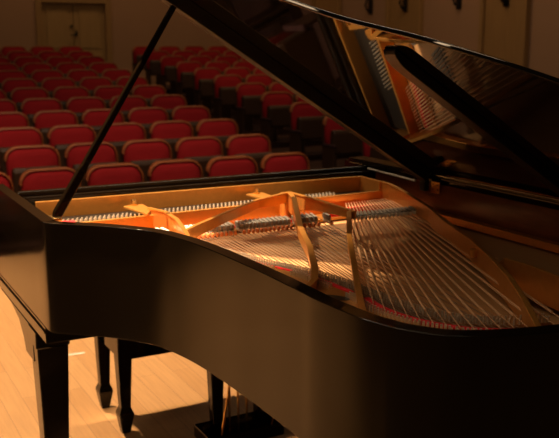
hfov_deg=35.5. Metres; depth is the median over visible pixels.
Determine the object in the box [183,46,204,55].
seat
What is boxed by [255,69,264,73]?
cushion
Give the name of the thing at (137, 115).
cushion
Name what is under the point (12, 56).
cushion
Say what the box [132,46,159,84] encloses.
seat
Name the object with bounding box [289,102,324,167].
seat
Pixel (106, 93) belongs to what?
cushion
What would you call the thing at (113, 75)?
cushion
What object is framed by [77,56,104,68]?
seat
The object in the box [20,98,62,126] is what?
seat
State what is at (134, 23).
wall
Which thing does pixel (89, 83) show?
cushion
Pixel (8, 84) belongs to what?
cushion
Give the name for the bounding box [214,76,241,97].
cushion
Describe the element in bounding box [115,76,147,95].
seat
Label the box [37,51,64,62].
seat
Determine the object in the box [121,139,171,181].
seat
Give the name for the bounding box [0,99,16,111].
seat
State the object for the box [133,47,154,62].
cushion
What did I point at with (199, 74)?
cushion
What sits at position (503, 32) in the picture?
wall panel
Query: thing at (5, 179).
cushion
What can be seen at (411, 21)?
wall panel
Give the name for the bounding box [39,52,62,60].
cushion
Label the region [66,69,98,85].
seat
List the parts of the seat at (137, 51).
folded seat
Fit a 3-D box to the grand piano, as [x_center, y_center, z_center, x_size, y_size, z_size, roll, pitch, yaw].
[0.169,0.097,2.438,1.484,1.800,2.189,-6,13,-27]
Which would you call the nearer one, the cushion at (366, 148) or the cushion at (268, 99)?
the cushion at (366, 148)
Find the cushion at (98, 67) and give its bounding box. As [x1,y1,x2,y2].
[90,63,116,72]
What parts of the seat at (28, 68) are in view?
backrest trim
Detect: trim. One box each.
[35,0,112,61]
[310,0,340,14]
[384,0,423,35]
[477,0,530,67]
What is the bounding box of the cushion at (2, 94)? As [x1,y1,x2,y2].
[0,91,5,98]
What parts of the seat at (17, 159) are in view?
backrest trim, folded seat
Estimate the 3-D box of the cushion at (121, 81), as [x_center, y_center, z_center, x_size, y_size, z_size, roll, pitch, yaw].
[-2.204,-1.913,13.141,0.470,0.424,0.130,-6,13,-27]
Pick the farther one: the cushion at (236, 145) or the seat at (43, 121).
the seat at (43, 121)
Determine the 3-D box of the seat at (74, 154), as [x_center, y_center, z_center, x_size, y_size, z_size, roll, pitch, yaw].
[-1.737,-0.272,8.263,0.544,0.880,0.337,-6,13,-27]
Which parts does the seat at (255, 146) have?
backrest trim, folded seat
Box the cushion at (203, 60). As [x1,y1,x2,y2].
[189,56,210,64]
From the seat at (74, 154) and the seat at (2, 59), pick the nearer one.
the seat at (74, 154)
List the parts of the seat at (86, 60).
backrest trim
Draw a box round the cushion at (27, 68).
[23,64,51,73]
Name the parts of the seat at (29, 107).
folded seat, backrest trim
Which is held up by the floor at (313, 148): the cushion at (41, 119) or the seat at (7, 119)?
the seat at (7, 119)
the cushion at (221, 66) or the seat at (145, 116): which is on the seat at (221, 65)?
the cushion at (221, 66)
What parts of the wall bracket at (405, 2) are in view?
plate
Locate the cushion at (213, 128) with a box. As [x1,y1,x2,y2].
[197,120,236,136]
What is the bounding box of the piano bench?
[94,336,170,433]
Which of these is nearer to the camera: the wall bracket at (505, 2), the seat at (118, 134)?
the seat at (118, 134)
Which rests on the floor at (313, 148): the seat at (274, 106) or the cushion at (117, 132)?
the seat at (274, 106)
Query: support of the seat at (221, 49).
on the floor at (313, 148)
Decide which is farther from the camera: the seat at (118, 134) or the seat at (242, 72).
the seat at (242, 72)
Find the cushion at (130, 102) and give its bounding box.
[110,97,145,110]
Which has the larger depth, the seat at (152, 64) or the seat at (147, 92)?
the seat at (152, 64)
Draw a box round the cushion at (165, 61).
[161,57,183,74]
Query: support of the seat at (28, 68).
on the floor at (313, 148)
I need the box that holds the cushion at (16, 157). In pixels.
[6,147,58,179]
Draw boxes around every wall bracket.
[364,0,372,13]
[399,0,407,11]
[452,0,461,8]
[501,0,508,6]
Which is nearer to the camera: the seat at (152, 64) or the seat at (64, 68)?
the seat at (64, 68)
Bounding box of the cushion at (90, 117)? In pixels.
[83,110,122,125]
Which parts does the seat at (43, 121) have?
folded seat, backrest trim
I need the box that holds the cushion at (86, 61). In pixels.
[79,57,103,66]
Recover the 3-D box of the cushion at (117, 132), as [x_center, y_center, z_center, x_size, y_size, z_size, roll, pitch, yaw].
[-1.664,-0.797,9.361,0.470,0.424,0.130,-6,13,-27]
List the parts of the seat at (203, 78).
folded seat, backrest trim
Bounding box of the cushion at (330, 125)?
[324,118,345,143]
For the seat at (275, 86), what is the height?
0.880 m
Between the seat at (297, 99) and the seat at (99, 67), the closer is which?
the seat at (297, 99)
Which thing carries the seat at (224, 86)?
on the floor at (313, 148)
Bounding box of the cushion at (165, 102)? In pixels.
[151,96,185,108]
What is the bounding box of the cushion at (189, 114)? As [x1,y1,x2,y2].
[173,107,208,121]
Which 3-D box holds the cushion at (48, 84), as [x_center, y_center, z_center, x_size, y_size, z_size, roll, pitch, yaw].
[-3.181,-1.812,12.632,0.470,0.424,0.130,-6,13,-27]
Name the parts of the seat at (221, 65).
backrest trim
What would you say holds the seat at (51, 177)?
on the floor at (313, 148)
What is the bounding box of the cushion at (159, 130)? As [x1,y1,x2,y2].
[151,122,191,138]
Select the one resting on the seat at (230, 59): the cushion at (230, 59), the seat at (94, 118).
the cushion at (230, 59)
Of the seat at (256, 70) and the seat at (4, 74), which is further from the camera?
the seat at (256, 70)
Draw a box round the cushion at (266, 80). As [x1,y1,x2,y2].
[247,75,271,85]
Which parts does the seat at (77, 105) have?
folded seat, backrest trim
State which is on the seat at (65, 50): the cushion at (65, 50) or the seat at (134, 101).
the cushion at (65, 50)
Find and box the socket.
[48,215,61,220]
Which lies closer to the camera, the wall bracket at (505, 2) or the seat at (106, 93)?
the seat at (106, 93)
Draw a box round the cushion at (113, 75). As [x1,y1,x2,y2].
[103,70,130,80]
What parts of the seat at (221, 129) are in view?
backrest trim, folded seat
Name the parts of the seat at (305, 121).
armrest, backrest trim, folded seat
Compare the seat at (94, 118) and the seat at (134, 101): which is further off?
the seat at (134, 101)
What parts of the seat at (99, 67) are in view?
backrest trim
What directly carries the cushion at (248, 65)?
on the seat at (246, 64)
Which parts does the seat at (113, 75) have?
backrest trim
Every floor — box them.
[0,287,297,437]
[166,85,557,199]
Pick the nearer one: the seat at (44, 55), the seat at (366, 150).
the seat at (366, 150)
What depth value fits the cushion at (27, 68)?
14.21 m
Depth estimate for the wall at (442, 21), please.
14.39 m
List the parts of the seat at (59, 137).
folded seat, backrest trim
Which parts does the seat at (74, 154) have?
backrest trim, folded seat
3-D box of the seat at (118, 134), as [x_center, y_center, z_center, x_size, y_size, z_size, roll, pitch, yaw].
[-1.628,-0.576,9.335,0.544,0.880,0.337,-6,13,-27]
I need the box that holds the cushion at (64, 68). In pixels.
[57,63,84,73]
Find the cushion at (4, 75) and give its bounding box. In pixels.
[0,71,26,82]
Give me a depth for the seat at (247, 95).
12.96 m
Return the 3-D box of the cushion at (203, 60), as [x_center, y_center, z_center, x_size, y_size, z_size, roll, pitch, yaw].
[-1.490,-2.866,16.561,0.470,0.424,0.130,-6,13,-27]
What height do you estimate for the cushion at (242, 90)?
0.424 m
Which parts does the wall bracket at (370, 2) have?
plate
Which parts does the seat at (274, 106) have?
armrest, backrest trim, folded seat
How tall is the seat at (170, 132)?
0.880 m
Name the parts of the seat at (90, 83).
backrest trim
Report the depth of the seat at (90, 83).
12.83 m
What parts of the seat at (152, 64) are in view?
folded seat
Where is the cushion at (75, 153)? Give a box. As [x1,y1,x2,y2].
[66,144,115,168]
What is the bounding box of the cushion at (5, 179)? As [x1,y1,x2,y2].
[0,174,10,188]
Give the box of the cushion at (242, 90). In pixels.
[236,84,264,106]
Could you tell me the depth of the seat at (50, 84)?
12.57 m
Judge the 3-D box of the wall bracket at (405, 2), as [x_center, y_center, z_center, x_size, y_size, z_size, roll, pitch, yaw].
[2.209,-3.994,15.704,0.161,0.530,0.120,-6,13,-27]
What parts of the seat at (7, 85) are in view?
backrest trim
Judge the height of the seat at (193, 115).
0.880 m
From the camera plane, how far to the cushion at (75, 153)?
8.23 m
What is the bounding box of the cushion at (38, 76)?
[32,71,62,81]
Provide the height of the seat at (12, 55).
0.880 m
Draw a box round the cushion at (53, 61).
[48,57,73,66]
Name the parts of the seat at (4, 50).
backrest trim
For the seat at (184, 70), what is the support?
on the floor at (313, 148)
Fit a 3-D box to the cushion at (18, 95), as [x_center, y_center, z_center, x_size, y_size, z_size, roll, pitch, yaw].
[-3.290,-1.508,11.559,0.470,0.424,0.130,-6,13,-27]
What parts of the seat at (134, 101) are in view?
folded seat, backrest trim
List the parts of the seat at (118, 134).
folded seat, backrest trim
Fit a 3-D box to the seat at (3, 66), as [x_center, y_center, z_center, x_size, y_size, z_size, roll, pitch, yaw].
[-4.392,-2.048,13.988,0.544,0.880,0.337,-6,13,-27]
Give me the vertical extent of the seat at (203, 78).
0.880 m
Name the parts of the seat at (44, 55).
backrest trim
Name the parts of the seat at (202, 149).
backrest trim, folded seat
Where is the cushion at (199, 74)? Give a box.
[194,69,220,88]
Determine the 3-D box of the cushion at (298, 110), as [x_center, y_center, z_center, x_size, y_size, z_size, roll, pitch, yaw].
[0.377,-1.301,11.441,0.470,0.424,0.130,-6,13,-27]
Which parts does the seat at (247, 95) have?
folded seat, backrest trim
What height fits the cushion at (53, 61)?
0.424 m
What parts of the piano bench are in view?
leg, leg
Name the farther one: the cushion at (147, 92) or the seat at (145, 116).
the cushion at (147, 92)
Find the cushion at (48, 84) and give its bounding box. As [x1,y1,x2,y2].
[42,79,74,90]
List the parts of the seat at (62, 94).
folded seat, backrest trim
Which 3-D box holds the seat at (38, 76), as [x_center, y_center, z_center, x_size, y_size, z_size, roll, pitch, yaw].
[-3.524,-1.845,13.425,0.544,0.880,0.337,-6,13,-27]
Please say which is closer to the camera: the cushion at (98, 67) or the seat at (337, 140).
the seat at (337, 140)
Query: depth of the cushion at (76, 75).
13.65 m
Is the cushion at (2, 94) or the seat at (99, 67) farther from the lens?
the seat at (99, 67)
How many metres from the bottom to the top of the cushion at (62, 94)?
0.424 m
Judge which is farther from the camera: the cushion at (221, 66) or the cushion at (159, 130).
the cushion at (221, 66)
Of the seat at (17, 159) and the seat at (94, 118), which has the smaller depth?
the seat at (17, 159)
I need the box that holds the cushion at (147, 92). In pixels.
[134,86,164,98]
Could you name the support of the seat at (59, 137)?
on the floor at (313, 148)
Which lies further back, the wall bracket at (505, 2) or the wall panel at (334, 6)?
the wall panel at (334, 6)
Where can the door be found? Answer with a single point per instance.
(82, 25)
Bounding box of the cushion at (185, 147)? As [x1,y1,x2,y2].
[176,138,220,158]
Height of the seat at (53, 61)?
0.880 m
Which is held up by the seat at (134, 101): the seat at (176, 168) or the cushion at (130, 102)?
the cushion at (130, 102)
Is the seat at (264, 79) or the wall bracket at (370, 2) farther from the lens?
the wall bracket at (370, 2)
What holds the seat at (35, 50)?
on the floor at (313, 148)
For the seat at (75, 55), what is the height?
0.880 m
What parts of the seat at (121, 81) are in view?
backrest trim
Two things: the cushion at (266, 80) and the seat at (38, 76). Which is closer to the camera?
the seat at (38, 76)
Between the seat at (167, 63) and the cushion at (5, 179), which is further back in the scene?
the seat at (167, 63)
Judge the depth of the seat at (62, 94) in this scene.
11.76 m
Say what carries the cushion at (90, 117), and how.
on the seat at (94, 118)
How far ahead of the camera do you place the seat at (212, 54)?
17.60 m
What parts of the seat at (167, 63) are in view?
folded seat, backrest trim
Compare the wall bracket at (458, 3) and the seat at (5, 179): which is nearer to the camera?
the seat at (5, 179)
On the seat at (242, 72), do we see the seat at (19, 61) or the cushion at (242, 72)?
the cushion at (242, 72)
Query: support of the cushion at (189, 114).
on the seat at (193, 115)
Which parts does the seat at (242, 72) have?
backrest trim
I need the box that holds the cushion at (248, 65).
[234,62,255,70]
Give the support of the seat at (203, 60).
on the floor at (313, 148)
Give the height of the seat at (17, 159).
0.880 m
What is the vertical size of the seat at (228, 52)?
0.880 m
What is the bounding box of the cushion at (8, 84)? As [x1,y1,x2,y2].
[3,79,36,92]
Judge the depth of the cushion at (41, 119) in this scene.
9.87 m
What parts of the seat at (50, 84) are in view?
backrest trim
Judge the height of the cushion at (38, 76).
0.424 m
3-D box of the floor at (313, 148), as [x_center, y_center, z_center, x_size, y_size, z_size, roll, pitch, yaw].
[-0.851,0.035,8.956,12.600,1.790,22.100,-6,13,-27]
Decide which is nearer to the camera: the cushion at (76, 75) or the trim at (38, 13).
the cushion at (76, 75)
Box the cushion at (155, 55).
[146,51,168,68]
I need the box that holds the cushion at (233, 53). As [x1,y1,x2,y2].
[225,51,240,58]
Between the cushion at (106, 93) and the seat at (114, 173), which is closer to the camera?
the seat at (114, 173)
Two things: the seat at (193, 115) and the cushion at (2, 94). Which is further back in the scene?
the cushion at (2, 94)
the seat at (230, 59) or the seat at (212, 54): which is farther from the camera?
the seat at (212, 54)
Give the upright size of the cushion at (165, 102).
0.424 m
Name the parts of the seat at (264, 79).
backrest trim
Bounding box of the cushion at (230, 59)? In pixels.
[216,56,237,64]
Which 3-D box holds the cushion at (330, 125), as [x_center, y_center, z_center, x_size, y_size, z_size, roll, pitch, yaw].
[0.769,-1.048,10.630,0.470,0.424,0.130,-6,13,-27]
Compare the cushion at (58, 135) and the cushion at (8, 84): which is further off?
the cushion at (8, 84)
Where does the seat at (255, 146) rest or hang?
on the floor at (313, 148)
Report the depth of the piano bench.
3.36 m
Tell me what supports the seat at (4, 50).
on the floor at (313, 148)
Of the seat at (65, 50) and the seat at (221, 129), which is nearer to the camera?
the seat at (221, 129)
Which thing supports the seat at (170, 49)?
on the floor at (313, 148)
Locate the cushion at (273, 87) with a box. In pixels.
[269,83,293,93]
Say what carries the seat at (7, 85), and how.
on the floor at (313, 148)
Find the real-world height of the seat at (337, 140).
0.880 m
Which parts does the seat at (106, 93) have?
folded seat, backrest trim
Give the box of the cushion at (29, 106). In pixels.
[22,99,60,115]
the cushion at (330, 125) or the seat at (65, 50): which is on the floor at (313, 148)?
the seat at (65, 50)
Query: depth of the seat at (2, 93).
11.38 m
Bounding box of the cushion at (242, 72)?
[225,68,249,77]
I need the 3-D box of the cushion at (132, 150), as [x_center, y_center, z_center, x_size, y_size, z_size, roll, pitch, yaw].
[-1.285,-0.543,8.543,0.470,0.424,0.130,-6,13,-27]
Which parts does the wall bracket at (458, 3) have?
plate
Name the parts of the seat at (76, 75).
backrest trim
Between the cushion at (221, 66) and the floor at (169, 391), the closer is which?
the floor at (169, 391)
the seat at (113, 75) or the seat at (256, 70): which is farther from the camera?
the seat at (256, 70)
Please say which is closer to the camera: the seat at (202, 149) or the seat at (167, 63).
the seat at (202, 149)
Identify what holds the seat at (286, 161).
on the floor at (313, 148)
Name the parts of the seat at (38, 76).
backrest trim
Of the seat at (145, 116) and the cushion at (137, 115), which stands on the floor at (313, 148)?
the seat at (145, 116)
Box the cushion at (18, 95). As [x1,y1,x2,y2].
[12,89,47,103]
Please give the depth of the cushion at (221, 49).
18.67 m
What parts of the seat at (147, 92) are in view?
folded seat, backrest trim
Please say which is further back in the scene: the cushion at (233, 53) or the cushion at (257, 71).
the cushion at (233, 53)
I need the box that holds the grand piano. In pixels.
[0,0,558,437]
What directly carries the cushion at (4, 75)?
on the seat at (4, 74)
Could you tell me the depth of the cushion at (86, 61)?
15.54 m
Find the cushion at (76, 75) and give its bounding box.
[68,70,97,80]
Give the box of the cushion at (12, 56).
[8,52,33,60]
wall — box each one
[0,0,230,84]
[296,0,558,77]
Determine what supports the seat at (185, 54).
on the floor at (313, 148)
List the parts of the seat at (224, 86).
folded seat, backrest trim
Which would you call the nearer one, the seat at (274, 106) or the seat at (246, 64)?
the seat at (274, 106)
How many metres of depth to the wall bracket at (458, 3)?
14.49 m
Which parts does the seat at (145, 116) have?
folded seat, backrest trim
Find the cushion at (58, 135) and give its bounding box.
[49,126,93,147]
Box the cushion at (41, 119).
[34,112,76,129]
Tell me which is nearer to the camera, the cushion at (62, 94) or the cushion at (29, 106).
the cushion at (29, 106)
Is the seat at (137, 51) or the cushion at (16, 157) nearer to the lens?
the cushion at (16, 157)
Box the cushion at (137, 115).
[129,108,166,123]
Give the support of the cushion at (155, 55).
on the seat at (152, 64)
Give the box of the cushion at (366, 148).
[363,142,370,156]
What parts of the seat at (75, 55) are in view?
backrest trim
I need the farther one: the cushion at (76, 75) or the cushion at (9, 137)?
the cushion at (76, 75)
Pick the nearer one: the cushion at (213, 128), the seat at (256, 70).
the cushion at (213, 128)
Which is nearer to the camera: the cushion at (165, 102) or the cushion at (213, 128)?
the cushion at (213, 128)
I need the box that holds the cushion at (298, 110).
[291,103,322,129]
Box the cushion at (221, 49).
[209,47,227,54]
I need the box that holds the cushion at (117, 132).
[103,124,143,141]
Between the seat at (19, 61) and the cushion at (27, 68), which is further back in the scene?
the seat at (19, 61)
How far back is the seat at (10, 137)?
8.81 m
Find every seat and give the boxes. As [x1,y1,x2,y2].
[0,46,26,56]
[0,57,10,62]
[0,63,18,69]
[0,70,27,88]
[0,89,6,98]
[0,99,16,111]
[0,112,28,127]
[0,127,43,172]
[0,172,13,190]
[1,78,37,99]
[4,145,60,192]
[6,51,34,63]
[10,87,48,111]
[14,57,42,70]
[18,167,80,190]
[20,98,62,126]
[22,63,52,77]
[29,46,55,56]
[31,70,63,87]
[33,110,77,144]
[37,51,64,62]
[41,77,75,97]
[46,56,74,69]
[47,124,95,166]
[52,86,89,109]
[56,62,85,76]
[58,46,83,55]
[64,142,117,185]
[65,97,105,124]
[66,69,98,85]
[67,51,93,61]
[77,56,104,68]
[79,77,112,96]
[81,108,124,135]
[85,163,143,185]
[89,62,117,76]
[93,86,128,108]
[101,69,131,85]
[103,122,145,162]
[108,95,147,122]
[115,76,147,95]
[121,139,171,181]
[127,107,168,138]
[131,85,166,106]
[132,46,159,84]
[145,51,175,93]
[147,159,202,180]
[149,120,193,159]
[150,94,186,120]
[158,46,180,55]
[159,56,191,103]
[171,105,210,136]
[172,51,195,60]
[174,136,222,176]
[175,61,208,108]
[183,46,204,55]
[187,56,213,103]
[193,68,227,118]
[195,118,238,155]
[198,51,220,60]
[204,61,235,111]
[205,155,257,176]
[207,46,228,55]
[213,75,249,130]
[214,55,238,66]
[223,50,240,60]
[223,67,257,119]
[225,134,271,172]
[232,61,255,73]
[235,83,273,141]
[244,74,280,130]
[252,67,274,118]
[260,91,301,152]
[260,152,309,172]
[268,82,295,141]
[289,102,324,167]
[295,95,305,153]
[322,116,360,167]
[361,140,391,161]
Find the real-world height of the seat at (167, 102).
0.880 m
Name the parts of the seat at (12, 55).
backrest trim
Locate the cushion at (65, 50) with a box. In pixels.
[60,47,81,54]
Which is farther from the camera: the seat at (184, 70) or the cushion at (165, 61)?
the cushion at (165, 61)
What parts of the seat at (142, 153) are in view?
backrest trim, folded seat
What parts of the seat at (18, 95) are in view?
folded seat, backrest trim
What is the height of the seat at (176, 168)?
0.880 m
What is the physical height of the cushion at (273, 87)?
0.424 m
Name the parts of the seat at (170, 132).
folded seat, backrest trim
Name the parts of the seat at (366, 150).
folded seat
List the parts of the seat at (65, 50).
backrest trim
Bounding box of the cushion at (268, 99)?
[262,93,291,117]
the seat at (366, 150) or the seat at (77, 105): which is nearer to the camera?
the seat at (366, 150)
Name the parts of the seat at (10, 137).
folded seat, backrest trim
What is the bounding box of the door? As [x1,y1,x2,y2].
[41,2,105,61]
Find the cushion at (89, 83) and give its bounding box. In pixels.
[81,78,111,89]
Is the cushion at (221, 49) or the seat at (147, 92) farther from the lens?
the cushion at (221, 49)
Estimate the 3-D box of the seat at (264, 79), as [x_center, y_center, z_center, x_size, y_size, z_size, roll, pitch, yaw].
[-0.276,-1.888,14.103,0.544,0.880,0.337,-6,13,-27]
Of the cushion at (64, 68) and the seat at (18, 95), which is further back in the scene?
the cushion at (64, 68)
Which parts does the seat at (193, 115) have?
backrest trim, folded seat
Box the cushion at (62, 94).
[54,88,88,100]
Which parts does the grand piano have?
moulding, leg, lyre post, pedal rod, pedal rod, pedal rod, lyre post, iron plate, lid, guide rod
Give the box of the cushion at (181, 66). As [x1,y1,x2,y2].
[177,62,201,81]
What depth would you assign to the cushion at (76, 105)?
10.95 m
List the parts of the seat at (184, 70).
folded seat, backrest trim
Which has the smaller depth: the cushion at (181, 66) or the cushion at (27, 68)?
the cushion at (27, 68)
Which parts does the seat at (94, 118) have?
folded seat, backrest trim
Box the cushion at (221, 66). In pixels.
[206,62,229,71]
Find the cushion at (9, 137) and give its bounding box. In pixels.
[0,128,41,146]
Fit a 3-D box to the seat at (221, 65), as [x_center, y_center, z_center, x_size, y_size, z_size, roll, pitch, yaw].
[-1.061,-2.393,15.725,0.544,0.880,0.337,-6,13,-27]
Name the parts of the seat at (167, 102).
backrest trim, folded seat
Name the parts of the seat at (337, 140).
armrest, folded seat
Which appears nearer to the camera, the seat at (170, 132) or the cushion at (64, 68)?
the seat at (170, 132)
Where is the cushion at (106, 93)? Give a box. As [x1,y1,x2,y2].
[94,87,122,99]
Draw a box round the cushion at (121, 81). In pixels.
[117,77,146,88]
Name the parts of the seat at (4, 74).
backrest trim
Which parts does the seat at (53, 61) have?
backrest trim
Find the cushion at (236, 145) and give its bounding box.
[227,136,268,155]
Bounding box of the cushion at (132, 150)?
[123,141,169,162]
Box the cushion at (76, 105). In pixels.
[67,98,104,112]
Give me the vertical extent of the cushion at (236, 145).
0.424 m
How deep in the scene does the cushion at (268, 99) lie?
12.18 m
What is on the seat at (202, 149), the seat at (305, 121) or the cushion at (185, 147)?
the cushion at (185, 147)

